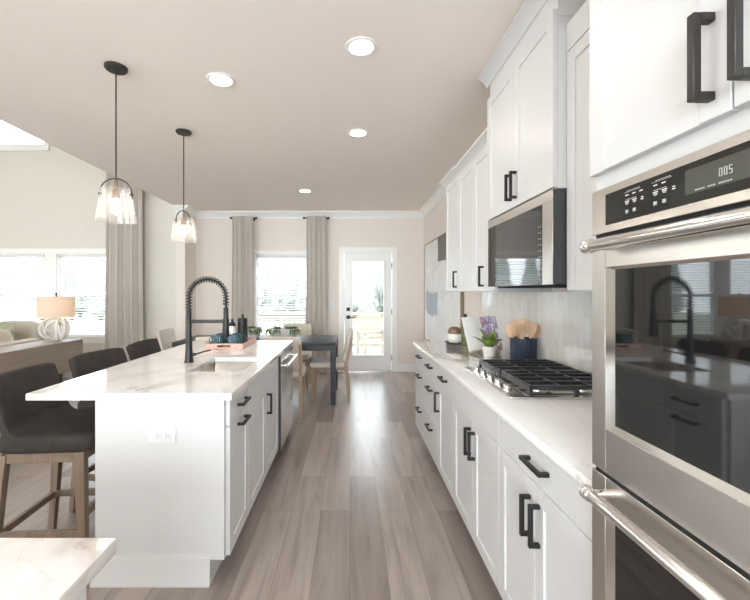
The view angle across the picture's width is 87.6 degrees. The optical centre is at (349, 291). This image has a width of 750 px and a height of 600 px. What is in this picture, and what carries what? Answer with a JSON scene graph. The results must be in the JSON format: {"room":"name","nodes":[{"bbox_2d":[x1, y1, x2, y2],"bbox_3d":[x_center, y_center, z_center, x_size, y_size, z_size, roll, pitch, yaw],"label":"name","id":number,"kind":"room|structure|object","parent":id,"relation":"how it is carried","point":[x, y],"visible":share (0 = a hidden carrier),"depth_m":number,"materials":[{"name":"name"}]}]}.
{"room":"kitchen","nodes":[
{"label":"kitchen","id":0,"kind":"room"},
{"bbox_2d":[0,145,175,352],"bbox_3d":[-5.395,-1.330,6.310,5.210,5.400,0.140,0,0,0],"label":"wall","id":1,"kind":"structure","parent":0,"point":[48,199],"depth_m":6.24,"materials":[{"name":"paint"}]},
{"bbox_2d":[0,254,43,321],"bbox_3d":[-5.290,0.050,6.290,0.820,1.320,0.100,0,0,0],"label":"window","id":2,"kind":"structure","parent":1,"relation":"in","point":[0,254],"depth_m":6.29,"materials":[{"name":"white paint"}]},
{"bbox_2d":[0,255,43,321],"bbox_3d":[-5.290,0.056,6.253,0.766,1.304,0.067,0,0,0],"label":"window blind","id":3,"kind":"object","parent":2,"relation":"attached to","point":[1,256],"visible":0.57,"depth_m":6.25,"materials":[{"name":"white plastic"}]},
{"bbox_2d":[0,142,49,150],"bbox_3d":[-6.300,-2.790,6.224,3.000,1.080,0.029,0,0,0],"label":"trim","id":4,"kind":"structure","parent":1,"relation":"attached to","point":[3,147],"depth_m":6.21,"materials":[{"name":"white paint"}]},
{"bbox_2d":[0,249,105,330],"bbox_3d":[-5.210,0.009,6.229,3.020,1.399,0.019,0,0,0],"label":"trim","id":5,"kind":"structure","parent":1,"relation":"attached to","point":[50,255],"depth_m":6.22,"materials":[{"name":"white paint"}]},
{"bbox_2d":[55,336,104,342],"bbox_3d":[-5.245,0.765,6.215,3.010,0.110,0.049,0,0,0],"label":"trim","id":6,"kind":"structure","parent":1,"relation":"attached to","point":[86,339],"depth_m":6.22,"materials":[{"name":"white paint"}]},
{"bbox_2d":[57,254,105,333],"bbox_3d":[-4.245,0.050,6.290,0.890,1.320,0.100,0,0,0],"label":"window","id":7,"kind":"structure","parent":1,"relation":"in","point":[58,258],"depth_m":6.29,"materials":[{"name":"white paint"}]},
{"bbox_2d":[58,255,105,335],"bbox_3d":[-4.245,0.056,6.253,0.836,1.304,0.067,0,0,0],"label":"window blind","id":8,"kind":"object","parent":7,"relation":"attached to","point":[59,256],"visible":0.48,"depth_m":6.25,"materials":[{"name":"white plastic"}]},
{"bbox_2d":[173,205,182,212],"bbox_3d":[-2.715,-1.312,6.197,0.150,0.115,0.085,0,0,0],"label":"trim","id":9,"kind":"structure","parent":1,"relation":"attached to","point":[177,208],"depth_m":6.19,"materials":[{"name":"white paint"}]},
{"bbox_3d":[-3.520,-2.065,6.186,0.710,0.060,0.107,0,0,0],"label":"curtain rod","id":10,"kind":"object","parent":1,"relation":"attached to","visible":0},
{"bbox_2d":[105,172,142,360],"bbox_3d":[-3.520,-0.366,6.077,0.623,3.448,0.093,0,0,0],"label":"curtain","id":11,"kind":"object","parent":10,"relation":"hanging from","point":[124,268],"visible":0.62,"depth_m":6.08,"materials":[{"name":"beige fabric"}]},
{"bbox_2d":[176,213,195,340],"bbox_3d":[-2.715,0.000,6.460,0.150,2.740,0.440,0,0,0],"label":"wall","id":12,"kind":"structure","parent":0,"point":[186,245],"depth_m":6.24,"materials":[{"name":"paint"}]},
{"bbox_2d":[184,205,198,217],"bbox_3d":[-2.598,-1.312,6.375,0.085,0.115,0.439,0,0,0],"label":"trim","id":13,"kind":"structure","parent":12,"relation":"attached to","point":[191,211],"depth_m":6.35,"materials":[{"name":"white paint"}]},
{"bbox_2d":[0,372,502,599],"bbox_3d":[-3.320,1.430,1.890,9.360,0.120,9.780,0,0,0],"label":"floor","id":14,"kind":"structure","parent":0,"point":[354,503],"depth_m":2.38,"materials":[{"name":"brown wood"}]},
{"bbox_2d":[0,329,39,346],"bbox_3d":[-4.390,0.905,3.715,0.920,0.930,2.530,0,0,0],"label":"sofa","id":15,"kind":"object","parent":14,"relation":"on","point":[6,338],"visible":0.25,"depth_m":4.65,"materials":[{"name":"fabric"}]},
{"bbox_2d":[0,329,12,342],"bbox_3d":[-4.200,0.620,4.445,0.220,0.360,0.700,0,0,0],"label":"cushion","id":16,"kind":"object","parent":15,"relation":"on","point":[5,336],"depth_m":4.64,"materials":[{"name":"fabric"}]},
{"bbox_2d":[3,321,54,340],"bbox_3d":[-5.490,0.895,5.565,2.020,0.950,0.830,0,0,0],"label":"sofa","id":17,"kind":"object","parent":14,"relation":"on","point":[23,329],"visible":0.3,"depth_m":5.59,"materials":[{"name":"fabric"}]},
{"bbox_2d":[0,322,14,338],"bbox_3d":[-4.800,0.610,5.300,0.420,0.396,0.181,0,0,0],"label":"throw pillow","id":18,"kind":"object","parent":17,"relation":"on","point":[9,327],"visible":0.5,"depth_m":5.30,"materials":[{"name":"green fabric"}]},
{"bbox_2d":[0,339,82,380],"bbox_3d":[-3.660,0.990,3.625,0.400,0.760,2.850,0,0,0],"label":"console table","id":19,"kind":"object","parent":14,"relation":"on","point":[12,357],"visible":0.54,"depth_m":4.43,"materials":[{"name":"brown wood"}]},
{"bbox_2d":[36,293,74,340],"bbox_3d":[-3.660,0.309,4.860,0.392,0.598,0.392,0,0,0],"label":"table lamp","id":20,"kind":"object","parent":19,"relation":"on","point":[58,308],"visible":1,"depth_m":4.76,"materials":[{"name":"beige fabric"}]},
{"bbox_2d":[0,363,94,537],"bbox_3d":[-1.487,0.884,2.049,0.520,0.972,0.462,0,0,-3],"label":"counter stool","id":21,"kind":"object","parent":14,"relation":"on","point":[55,432],"visible":0.87,"depth_m":1.87,"materials":[{"name":"black leather"}]},
{"bbox_2d":[75,587,85,599],"bbox_3d":[-1.041,0.936,0.417,1.118,0.868,0.595,0,0,0],"label":"base cabinet","id":22,"kind":"object","parent":14,"relation":"on","point":[82,596],"visible":0.02,"depth_m":0.70,"materials":[{"name":"white paint"}]},
{"bbox_2d":[0,538,115,599],"bbox_3d":[-1.043,0.485,0.404,1.194,0.030,0.687,0,0,0],"label":"countertop","id":23,"kind":"structure","parent":22,"relation":"on","point":[30,568],"depth_m":0.67,"materials":[{"name":"white stone"}]},
{"bbox_2d":[68,348,127,512],"bbox_3d":[-1.487,0.884,2.603,0.520,0.972,0.462,0,0,9],"label":"counter stool","id":24,"kind":"object","parent":14,"relation":"on","point":[83,364],"visible":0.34,"depth_m":2.52,"materials":[{"name":"grey fabric"}]},
{"bbox_2d":[126,338,160,360],"bbox_3d":[-1.477,0.884,3.199,0.520,0.972,0.462,0,0,-1],"label":"counter stool","id":25,"kind":"object","parent":14,"relation":"on","point":[142,348],"visible":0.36,"depth_m":3.15,"materials":[{"name":"grey fabric"}]},
{"bbox_2d":[155,328,176,350],"bbox_3d":[-2.160,0.926,5.070,0.550,0.888,0.470,0,0,0],"label":"dining chair","id":26,"kind":"object","parent":14,"relation":"on","point":[165,337],"visible":0.34,"depth_m":5.02,"materials":[{"name":"beige fabric"}]},
{"bbox_2d":[90,400,288,587],"bbox_3d":[-0.897,0.935,2.788,0.618,0.869,1.964,0,0,0],"label":"kitchen island","id":27,"kind":"object","parent":14,"relation":"on","point":[163,505],"visible":0.54,"depth_m":1.82,"materials":[{"name":"white paint"}]},
{"bbox_2d":[26,340,293,399],"bbox_3d":[-1.022,0.485,2.799,0.950,0.030,2.003,0,0,0],"label":"island countertop","id":28,"kind":"structure","parent":27,"relation":"on","point":[162,375],"depth_m":2.11,"materials":[{"name":"white stone"}]},
{"bbox_2d":[184,276,229,362],"bbox_3d":[-0.954,0.182,2.638,0.303,0.575,0.138,0,0,0],"label":"kitchen faucet","id":29,"kind":"object","parent":28,"relation":"on","point":[189,354],"visible":1,"depth_m":2.59,"materials":[{"name":"black metal"}]},
{"bbox_2d":[196,362,253,371],"bbox_3d":[-0.802,0.592,2.545,0.363,0.185,0.528,0,0,0],"label":"sink","id":30,"kind":"object","parent":28,"relation":"in","point":[216,366],"visible":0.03,"depth_m":2.79,"materials":[{"name":"ceramic"}]},
{"bbox_2d":[204,337,256,348],"bbox_3d":[-1.030,0.447,3.400,0.326,0.046,0.446,0,0,0],"label":"serving tray","id":31,"kind":"object","parent":28,"relation":"on","point":[251,340],"visible":0.68,"depth_m":3.19,"materials":[{"name":"pink wood"}]},
{"bbox_2d":[209,334,223,346],"bbox_3d":[-1.110,0.409,3.251,0.108,0.100,0.095,0,0,-37],"label":"mug","id":32,"kind":"object","parent":31,"relation":"on","point":[216,338],"visible":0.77,"depth_m":3.22,"materials":[{"name":"teal ceramic"}]},
{"bbox_2d":[229,319,235,333],"bbox_3d":[-1.048,0.349,3.470,0.064,0.220,0.064,0,0,0],"label":"bottle","id":33,"kind":"object","parent":31,"relation":"on","point":[232,329],"visible":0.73,"depth_m":3.45,"materials":[{"name":"glass"}]},
{"bbox_2d":[227,334,239,346],"bbox_3d":[-0.972,0.409,3.249,0.095,0.100,0.108,0,0,-25],"label":"mug","id":34,"kind":"object","parent":31,"relation":"on","point":[233,338],"visible":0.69,"depth_m":3.22,"materials":[{"name":"teal ceramic"}]},
{"bbox_2d":[233,333,246,343],"bbox_3d":[-0.959,0.409,3.358,0.107,0.100,0.095,0,0,20],"label":"mug","id":35,"kind":"object","parent":31,"relation":"on","point":[241,335],"visible":0.5,"depth_m":3.35,"materials":[{"name":"teal ceramic"}]},
{"bbox_2d":[237,314,247,342],"bbox_3d":[-0.958,0.330,3.517,0.092,0.258,0.120,0,0,30],"label":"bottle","id":36,"kind":"object","parent":31,"relation":"on","point":[242,322],"visible":0.77,"depth_m":3.47,"materials":[{"name":"black metal"}]},
{"bbox_2d":[149,427,175,443],"bbox_3d":[-0.876,0.670,1.820,0.124,0.080,0.008,0,0,0],"label":"power outlet","id":37,"kind":"object","parent":27,"relation":"attached to","point":[157,435],"visible":1,"depth_m":1.82,"materials":[{"name":"white plastic"}]},
{"bbox_2d":[225,385,250,556],"bbox_3d":[-0.849,0.935,2.018,0.634,0.869,0.345,0,0,0],"label":"base cabinet","id":38,"kind":"object","parent":14,"relation":"on","point":[237,416],"visible":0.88,"depth_m":1.97,"materials":[{"name":"white paint"}]},
{"bbox_2d":[172,335,337,404],"bbox_3d":[-1.160,0.990,5.105,1.980,0.760,0.790,0,0,0],"label":"dining table","id":39,"kind":"object","parent":14,"relation":"on","point":[309,342],"visible":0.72,"depth_m":4.72,"materials":[{"name":"grey wood"}]},
{"bbox_2d":[248,326,261,337],"bbox_3d":[-1.287,0.536,5.177,0.291,0.148,0.224,0,0,0],"label":"succulent planter","id":40,"kind":"object","parent":39,"relation":"on","point":[253,331],"visible":0.88,"depth_m":5.14,"materials":[{"name":"white ceramic"}]},
{"bbox_2d":[265,326,300,336],"bbox_3d":[-0.866,0.533,5.138,0.452,0.153,0.254,0,0,0],"label":"succulent planter","id":41,"kind":"object","parent":39,"relation":"on","point":[293,331],"visible":1,"depth_m":5.08,"materials":[{"name":"white ceramic"}]},
{"bbox_2d":[249,358,277,511],"bbox_3d":[-0.849,0.935,2.646,0.634,0.869,0.909,0,0,0],"label":"base cabinet","id":42,"kind":"object","parent":14,"relation":"on","point":[263,390],"visible":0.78,"depth_m":2.56,"materials":[{"name":"white paint"}]},
{"bbox_2d":[262,337,305,417],"bbox_3d":[-0.749,0.926,4.460,0.470,0.888,0.550,0,0,-2],"label":"dining chair","id":43,"kind":"object","parent":14,"relation":"on","point":[299,370],"visible":0.36,"depth_m":4.25,"materials":[{"name":"beige fabric"}]},
{"bbox_2d":[278,345,297,450],"bbox_3d":[-0.825,0.939,3.422,0.666,0.862,0.638,0,0,0],"label":"dishwasher","id":44,"kind":"object","parent":14,"relation":"on","point":[285,360],"visible":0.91,"depth_m":3.29,"materials":[{"name":"grey metal"}]},
{"bbox_2d":[283,323,311,389],"bbox_3d":[-0.800,0.926,5.700,0.470,0.888,0.550,0,0,0],"label":"dining chair","id":45,"kind":"object","parent":14,"relation":"on","point":[306,329],"visible":0.27,"depth_m":5.89,"materials":[{"name":"beige fabric"}]},
{"bbox_2d":[310,328,353,401],"bbox_3d":[-0.230,0.926,5.070,0.550,0.888,0.470,0,0,0],"label":"dining chair","id":46,"kind":"object","parent":14,"relation":"on","point":[317,363],"visible":0.98,"depth_m":4.86,"materials":[{"name":"brown wood"}]},
{"bbox_2d":[415,347,437,467],"bbox_3d":[0.920,0.935,3.210,0.676,0.869,0.940,0,0,0],"label":"base cabinet","id":47,"kind":"object","parent":14,"relation":"on","point":[426,374],"visible":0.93,"depth_m":3.11,"materials":[{"name":"white paint"}]},
{"bbox_2d":[434,366,453,498],"bbox_3d":[0.920,0.935,2.540,0.676,0.869,0.400,0,0,0],"label":"base cabinet","id":48,"kind":"object","parent":14,"relation":"on","point":[445,381],"visible":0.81,"depth_m":2.53,"materials":[{"name":"white paint"}]},
{"bbox_2d":[453,378,499,590],"bbox_3d":[0.920,0.935,1.980,0.676,0.869,0.720,0,0,0],"label":"base cabinet","id":49,"kind":"object","parent":14,"relation":"on","point":[476,446],"visible":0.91,"depth_m":1.91,"materials":[{"name":"white paint"}]},
{"bbox_2d":[499,416,591,599],"bbox_3d":[0.920,0.935,1.298,0.676,0.869,0.645,0,0,0],"label":"base cabinet","id":50,"kind":"object","parent":14,"relation":"on","point":[545,523],"visible":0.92,"depth_m":1.27,"materials":[{"name":"white paint"}]},
{"bbox_2d":[413,342,595,486],"bbox_3d":[0.923,0.485,2.329,0.651,0.030,2.723,0,0,0],"label":"countertop","id":51,"kind":"structure","parent":50,"relation":"on","point":[561,429],"depth_m":1.49,"materials":[{"name":"white stone"}]},
{"bbox_2d":[461,314,466,345],"bbox_3d":[1.005,0.331,3.400,0.068,0.277,0.068,0,0,0],"label":"oil bottle","id":52,"kind":"object","parent":51,"relation":"on","point":[463,338],"visible":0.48,"depth_m":3.38,"materials":[{"name":"green glass"}]},
{"bbox_2d":[469,347,503,352],"bbox_3d":[1.037,0.349,3.138,0.320,0.242,0.208,0,0,-24],"label":"book stand","id":53,"kind":"object","parent":51,"relation":"on","point":[472,351],"visible":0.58,"depth_m":3.01,"materials":[{"name":"gold metal"}]},
{"bbox_2d":[461,316,502,350],"bbox_3d":[1.055,0.329,3.097,0.340,0.261,0.111,0,0,-24],"label":"open cookbook","id":54,"kind":"object","parent":53,"relation":"on","point":[471,325],"visible":0.75,"depth_m":3.07,"materials":[{"name":"white paper"}]},
{"bbox_2d":[474,328,502,356],"bbox_3d":[1.025,0.364,2.833,0.191,0.211,0.181,0,0,-33],"label":"potted plant","id":55,"kind":"object","parent":51,"relation":"on","point":[489,340],"visible":1,"depth_m":2.80,"materials":[{"name":"green plant"}]},
{"bbox_2d":[510,337,536,358],"bbox_3d":[1.155,0.388,2.600,0.166,0.163,0.166,0,0,0],"label":"utensil crock","id":56,"kind":"object","parent":51,"relation":"on","point":[526,348],"visible":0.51,"depth_m":2.54,"materials":[{"name":"blue ceramic"}]},
{"bbox_2d":[506,324,516,337],"bbox_3d":[1.087,0.335,2.624,0.075,0.240,0.018,0,0,20],"label":"wooden spoon","id":57,"kind":"object","parent":56,"relation":"in","point":[511,331],"visible":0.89,"depth_m":2.62,"materials":[{"name":"brown wood"}]},
{"bbox_2d":[516,324,525,338],"bbox_3d":[1.123,0.334,2.553,0.060,0.241,0.032,0,0,24],"label":"wooden fork","id":58,"kind":"object","parent":56,"relation":"in","point":[521,335],"visible":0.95,"depth_m":2.54,"materials":[{"name":"brown wood"}]},
{"bbox_2d":[518,318,528,338],"bbox_3d":[1.157,0.315,2.596,0.075,0.278,0.018,0,0,27],"label":"wooden spoon","id":59,"kind":"object","parent":56,"relation":"in","point":[523,321],"visible":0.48,"depth_m":2.60,"materials":[{"name":"brown wood"}]},
{"bbox_2d":[526,322,536,338],"bbox_3d":[1.185,0.326,2.548,0.065,0.257,0.023,0,0,25],"label":"wooden spatula","id":60,"kind":"object","parent":56,"relation":"in","point":[531,327],"visible":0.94,"depth_m":2.54,"materials":[{"name":"brown wood"}]},
{"bbox_2d":[533,323,540,338],"bbox_3d":[1.220,0.331,2.571,0.075,0.247,0.018,0,0,26],"label":"wooden spoon","id":61,"kind":"object","parent":56,"relation":"in","point":[538,331],"visible":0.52,"depth_m":2.56,"materials":[{"name":"brown wood"}]},
{"bbox_2d":[464,359,591,398],"bbox_3d":[0.965,0.440,2.047,0.530,0.060,0.695,0,0,0],"label":"gas cooktop","id":62,"kind":"object","parent":51,"relation":"in","point":[514,378],"visible":0.96,"depth_m":1.92,"materials":[{"name":"metal"}]},
{"bbox_3d":[0.965,0.463,3.565,0.200,0.014,0.200,0,0,0],"label":"round tray","id":63,"kind":"object","parent":51,"relation":"on","visible":0},
{"bbox_2d":[447,327,460,342],"bbox_3d":[0.955,0.391,3.555,0.132,0.148,0.132,0,0,0],"label":"ceramic jar","id":64,"kind":"object","parent":63,"relation":"on","point":[454,333],"visible":0.89,"depth_m":3.50,"materials":[{"name":"white ceramic"}]},
{"bbox_2d":[447,333,460,342],"bbox_3d":[0.955,0.422,3.555,0.132,0.085,0.132,0,0,0],"label":"bowl","id":65,"kind":"object","parent":64,"relation":"on","point":[452,337],"depth_m":3.50,"materials":[{"name":"white ceramic"}]},
{"bbox_2d":[590,0,749,190],"bbox_3d":[0.897,0.025,0.595,0.722,2.690,0.740,0,0,0],"label":"tall cabinet","id":66,"kind":"object","parent":14,"relation":"on","point":[670,79],"visible":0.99,"depth_m":0.75,"materials":[{"name":"white paint"}]},
{"bbox_2d":[579,129,749,599],"bbox_3d":[0.861,0.349,0.595,0.660,1.181,0.716,0,0,0],"label":"double wall oven","id":67,"kind":"object","parent":66,"relation":"in","point":[669,493],"visible":1,"depth_m":0.71,"materials":[{"name":"grey metal"}]},
{"bbox_2d":[0,0,524,210],"bbox_3d":[-0.705,-1.520,1.910,4.170,0.300,9.820,0,0,0],"label":"ceiling","id":68,"kind":"structure","parent":0,"point":[296,96],"depth_m":2.65,"materials":[{"name":"paint"}]},
{"bbox_2d":[94,61,136,221],"bbox_3d":[-1.426,-0.900,2.377,0.227,0.940,0.227,0,0,-14],"label":"pendant light","id":69,"kind":"object","parent":68,"relation":"hanging from","point":[116,68],"visible":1,"depth_m":2.37,"materials":[{"name":"brown metal"}]},
{"bbox_2d":[112,180,119,199],"bbox_3d":[-1.426,-0.623,2.377,0.042,0.115,0.042,0,0,-14],"label":"socket","id":70,"kind":"object","parent":69,"relation":"attached to","point":[115,192],"depth_m":2.37,"materials":[{"name":"brown ceramic"}]},
{"bbox_2d":[172,128,196,236],"bbox_3d":[-1.420,-0.900,3.330,0.227,0.940,0.227,0,0,18],"label":"pendant light","id":71,"kind":"object","parent":68,"relation":"hanging from","point":[180,131],"visible":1,"depth_m":3.32,"materials":[{"name":"brown metal"}]},
{"bbox_2d":[181,212,185,225],"bbox_3d":[-1.420,-0.623,3.330,0.042,0.115,0.042,0,0,18],"label":"socket","id":72,"kind":"object","parent":71,"relation":"attached to","point":[183,221],"depth_m":3.32,"materials":[{"name":"brown ceramic"}]},
{"bbox_2d":[206,72,234,87],"bbox_3d":[-0.835,-1.366,2.523,0.180,0.008,0.180,0,0,0],"label":"recessed light","id":73,"kind":"object","parent":68,"relation":"in","point":[218,79],"visible":1,"depth_m":2.52,"materials":[{"name":"white paint"}]},
{"bbox_2d":[348,129,367,137],"bbox_3d":[0.069,-1.366,3.365,0.180,0.008,0.180,0,0,0],"label":"recessed light","id":74,"kind":"object","parent":68,"relation":"in","point":[357,133],"visible":1,"depth_m":3.36,"materials":[{"name":"white paint"}]},
{"bbox_2d":[345,37,376,56],"bbox_3d":[0.062,-1.366,2.183,0.180,0.008,0.180,0,0,0],"label":"recessed light","id":75,"kind":"object","parent":68,"relation":"in","point":[357,46],"visible":1,"depth_m":2.18,"materials":[{"name":"white paint"}]},
{"bbox_2d":[196,219,423,363],"bbox_3d":[-0.705,-0.150,6.750,4.170,3.040,0.140,0,0,0],"label":"wall","id":76,"kind":"structure","parent":0,"point":[214,236],"depth_m":6.68,"materials":[{"name":"paint"}]},
{"bbox_2d":[253,250,306,326],"bbox_3d":[-1.170,0.120,6.707,1.040,1.670,0.145,0,0,0],"label":"window","id":77,"kind":"structure","parent":76,"relation":"in","point":[256,253],"depth_m":6.68,"materials":[{"name":"white paint"}]},
{"bbox_2d":[257,256,305,334],"bbox_3d":[-1.170,0.116,6.692,0.846,1.464,0.067,0,0,0],"label":"window blind","id":78,"kind":"object","parent":77,"relation":"attached to","point":[258,257],"visible":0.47,"depth_m":6.69,"materials":[{"name":"white plastic"}]},
{"bbox_2d":[195,211,423,218],"bbox_3d":[-0.690,-1.312,6.638,3.900,0.115,0.085,0,0,0],"label":"trim","id":79,"kind":"structure","parent":76,"relation":"attached to","point":[201,214],"depth_m":6.63,"materials":[{"name":"white paint"}]},
{"bbox_2d":[344,253,391,369],"bbox_3d":[0.315,0.340,6.691,0.820,2.010,0.107,0,0,0],"label":"door","id":80,"kind":"structure","parent":76,"relation":"in","point":[355,362],"depth_m":6.70,"materials":[{"name":"white paint"}]},
{"bbox_2d":[339,247,396,371],"bbox_3d":[0.310,0.302,6.735,1.000,2.135,0.150,0,0,0],"label":"trim","id":81,"kind":"structure","parent":76,"relation":"attached to","point":[342,250],"depth_m":6.66,"materials":[{"name":"white paint"}]},
{"bbox_2d":[348,370,391,371],"bbox_3d":[0.310,1.359,6.735,0.810,0.021,0.150,0,0,0],"label":"trim","id":82,"kind":"structure","parent":76,"relation":"attached to","point":[348,370],"depth_m":6.67,"materials":[{"name":"metal"}]},
{"bbox_2d":[397,364,415,371],"bbox_3d":[1.035,1.302,6.673,0.450,0.135,0.014,0,0,0],"label":"baseboard","id":83,"kind":"structure","parent":76,"relation":"attached to","point":[400,367],"depth_m":6.67,"materials":[{"name":"white paint"}]},
{"bbox_3d":[-1.795,-1.245,6.621,0.460,0.060,0.117,0,0,0],"label":"curtain rod","id":84,"kind":"object","parent":76,"relation":"attached to","visible":0},
{"bbox_2d":[231,216,253,332],"bbox_3d":[-1.795,0.045,6.524,0.413,2.626,0.074,0,0,0],"label":"curtain","id":85,"kind":"object","parent":84,"relation":"hanging from","point":[242,226],"visible":0.74,"depth_m":6.53,"materials":[{"name":"beige fabric"}]},
{"bbox_3d":[-0.570,-1.245,6.621,0.450,0.060,0.117,0,0,0],"label":"curtain rod","id":86,"kind":"object","parent":76,"relation":"attached to","visible":0},
{"bbox_2d":[306,216,327,372],"bbox_3d":[-0.562,0.045,6.525,0.388,2.626,0.074,0,0,0],"label":"curtain","id":87,"kind":"object","parent":86,"relation":"hanging from","point":[316,285],"visible":0.78,"depth_m":6.52,"materials":[{"name":"beige fabric"}]},
{"bbox_2d":[424,197,591,373],"bbox_3d":[1.315,-0.150,1.840,0.130,3.040,9.680,0,0,0],"label":"wall","id":88,"kind":"structure","parent":0,"point":[564,319],"depth_m":2.49,"materials":[{"name":"tile"}]},
{"bbox_2d":[419,185,445,217],"bbox_3d":[1.218,-1.312,5.197,0.085,0.115,2.794,0,0,0],"label":"trim","id":89,"kind":"structure","parent":88,"relation":"attached to","point":[439,195],"depth_m":5.64,"materials":[{"name":"white paint"}]},
{"bbox_2d":[424,232,463,341],"bbox_3d":[1.239,0.005,5.350,0.040,1.530,2.100,0,0,0],"label":"wall art","id":90,"kind":"object","parent":88,"relation":"attached to","point":[443,309],"visible":0.59,"depth_m":5.40,"materials":[{"name":"white paper"}]},
{"bbox_2d":[440,167,459,291],"bbox_3d":[1.058,-0.522,3.498,0.400,1.045,0.473,0,0,0],"label":"upper cabinet","id":91,"kind":"object","parent":88,"relation":"attached to","point":[450,181],"visible":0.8,"depth_m":3.46,"materials":[{"name":"white paint"}]},
{"bbox_2d":[453,128,551,291],"bbox_3d":[1.058,-0.515,2.845,0.400,1.030,0.830,0,0,0],"label":"upper cabinet","id":92,"kind":"object","parent":88,"relation":"attached to","point":[471,168],"visible":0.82,"depth_m":2.81,"materials":[{"name":"white paint"}]},
{"bbox_2d":[479,0,585,220],"bbox_3d":[1.038,-0.901,2.062,0.440,0.930,0.843,0,0,0],"label":"upper cabinet","id":93,"kind":"object","parent":88,"relation":"attached to","point":[525,74],"visible":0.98,"depth_m":1.88,"materials":[{"name":"white paint"}]},
{"bbox_2d":[488,189,566,287],"bbox_3d":[1.050,-0.228,2.027,0.395,0.411,0.770,0,0,0],"label":"microwave","id":94,"kind":"object","parent":93,"relation":"attached to","point":[527,243],"visible":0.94,"depth_m":1.84,"materials":[{"name":"grey metal"}]},
{"bbox_2d":[566,0,596,291],"bbox_3d":[1.083,-0.560,1.303,0.349,1.120,0.670,0,0,0],"label":"upper cabinet","id":95,"kind":"object","parent":88,"relation":"attached to","point":[580,186],"visible":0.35,"depth_m":1.56,"materials":[{"name":"white paint"}]},
{"label":"outside","id":96,"kind":"structure","parent":0,"visible":0},
{"bbox_2d":[353,349,381,354],"bbox_3d":[0.100,1.423,8.214,6.200,0.035,2.748,0,0,0],"label":"deck","id":97,"kind":"object","parent":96,"point":[361,351],"visible":0.07,"depth_m":9.10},
{"bbox_2d":[259,312,382,346],"bbox_3d":[0.100,1.480,9.495,6.200,2.050,0.230,0,0,0],"label":"deck railing","id":98,"kind":"object","parent":97,"relation":"attached to","point":[381,316],"visible":0.09,"depth_m":9.43,"materials":[{"name":"beige wood"}]},
{"bbox_2d":[354,313,382,354],"bbox_3d":[0.510,0.943,8.239,0.700,0.925,0.760,0,0,-14],"label":"deck chair","id":99,"kind":"object","parent":97,"relation":"on","point":[359,332],"visible":0.71,"depth_m":8.48,"materials":[{"name":"beige wood"}]},
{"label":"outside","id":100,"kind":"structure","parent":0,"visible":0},
{"bbox_2d":[2,303,382,348],"bbox_3d":[0.000,2.620,48.500,80.000,0.100,83.000,0,0,0],"label":"lawn","id":101,"kind":"structure","parent":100,"point":[354,319],"depth_m":31.62,"materials":[{"name":"green plant"}]},
{"bbox_2d":[28,258,43,319],"bbox_3d":[-27.022,-0.929,34.159,1.754,6.999,1.916,0,0,43],"label":"evergreen tree","id":102,"kind":"object","parent":101,"relation":"on","point":[37,259],"visible":0.25,"depth_m":33.73,"materials":[{"name":"green plant"}]},
{"bbox_2d":[64,258,85,319],"bbox_3d":[-24.302,-0.702,34.121,2.412,6.544,2.251,0,0,0],"label":"evergreen tree","id":103,"kind":"object","parent":101,"relation":"on","point":[68,259],"visible":0.37,"depth_m":33.77,"materials":[{"name":"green plant"}]},
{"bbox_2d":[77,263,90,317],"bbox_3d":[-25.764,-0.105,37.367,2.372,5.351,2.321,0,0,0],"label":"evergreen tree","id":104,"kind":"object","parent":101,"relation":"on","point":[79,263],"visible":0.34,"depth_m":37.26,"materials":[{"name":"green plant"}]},
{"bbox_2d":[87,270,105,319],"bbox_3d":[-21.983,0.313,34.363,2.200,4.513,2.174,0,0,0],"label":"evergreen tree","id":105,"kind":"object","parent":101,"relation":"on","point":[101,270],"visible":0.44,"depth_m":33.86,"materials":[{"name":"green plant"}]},
{"bbox_2d":[260,259,273,310],"bbox_3d":[-7.619,-0.433,37.868,2.170,6.007,1.992,0,0,-36],"label":"evergreen tree","id":106,"kind":"object","parent":101,"relation":"on","point":[271,260],"visible":0.29,"depth_m":37.50,"materials":[{"name":"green plant"}]},
{"bbox_2d":[265,259,290,320],"bbox_3d":[-6.227,-0.345,33.903,2.294,5.831,2.077,0,0,25],"label":"evergreen tree","id":107,"kind":"object","parent":101,"relation":"on","point":[277,261],"visible":0.58,"depth_m":33.48,"materials":[{"name":"green plant"}]},
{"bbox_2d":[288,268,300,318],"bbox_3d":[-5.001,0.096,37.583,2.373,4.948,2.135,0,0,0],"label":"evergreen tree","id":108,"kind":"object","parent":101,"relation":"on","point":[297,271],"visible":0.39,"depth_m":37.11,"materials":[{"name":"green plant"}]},
{"bbox_2d":[295,259,305,310],"bbox_3d":[-3.721,-0.253,33.700,1.912,5.646,2.264,0,0,0],"label":"evergreen tree","id":109,"kind":"object","parent":101,"relation":"on","point":[304,266],"visible":0.34,"depth_m":33.27,"materials":[{"name":"green plant"}]},
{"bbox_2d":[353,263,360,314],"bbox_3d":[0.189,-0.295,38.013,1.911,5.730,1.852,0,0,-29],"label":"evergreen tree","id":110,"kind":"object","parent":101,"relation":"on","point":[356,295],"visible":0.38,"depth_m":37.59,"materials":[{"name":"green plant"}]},
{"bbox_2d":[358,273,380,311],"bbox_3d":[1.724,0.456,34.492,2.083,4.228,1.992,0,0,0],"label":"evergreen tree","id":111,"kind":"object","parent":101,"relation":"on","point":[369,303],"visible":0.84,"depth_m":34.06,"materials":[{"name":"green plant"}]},
{"bbox_2d":[374,265,382,318],"bbox_3d":[2.966,-0.037,37.274,1.808,5.215,1.736,0,0,30],"label":"evergreen tree","id":112,"kind":"object","parent":101,"relation":"on","point":[378,287],"visible":0.54,"depth_m":36.88,"materials":[{"name":"green plant"}]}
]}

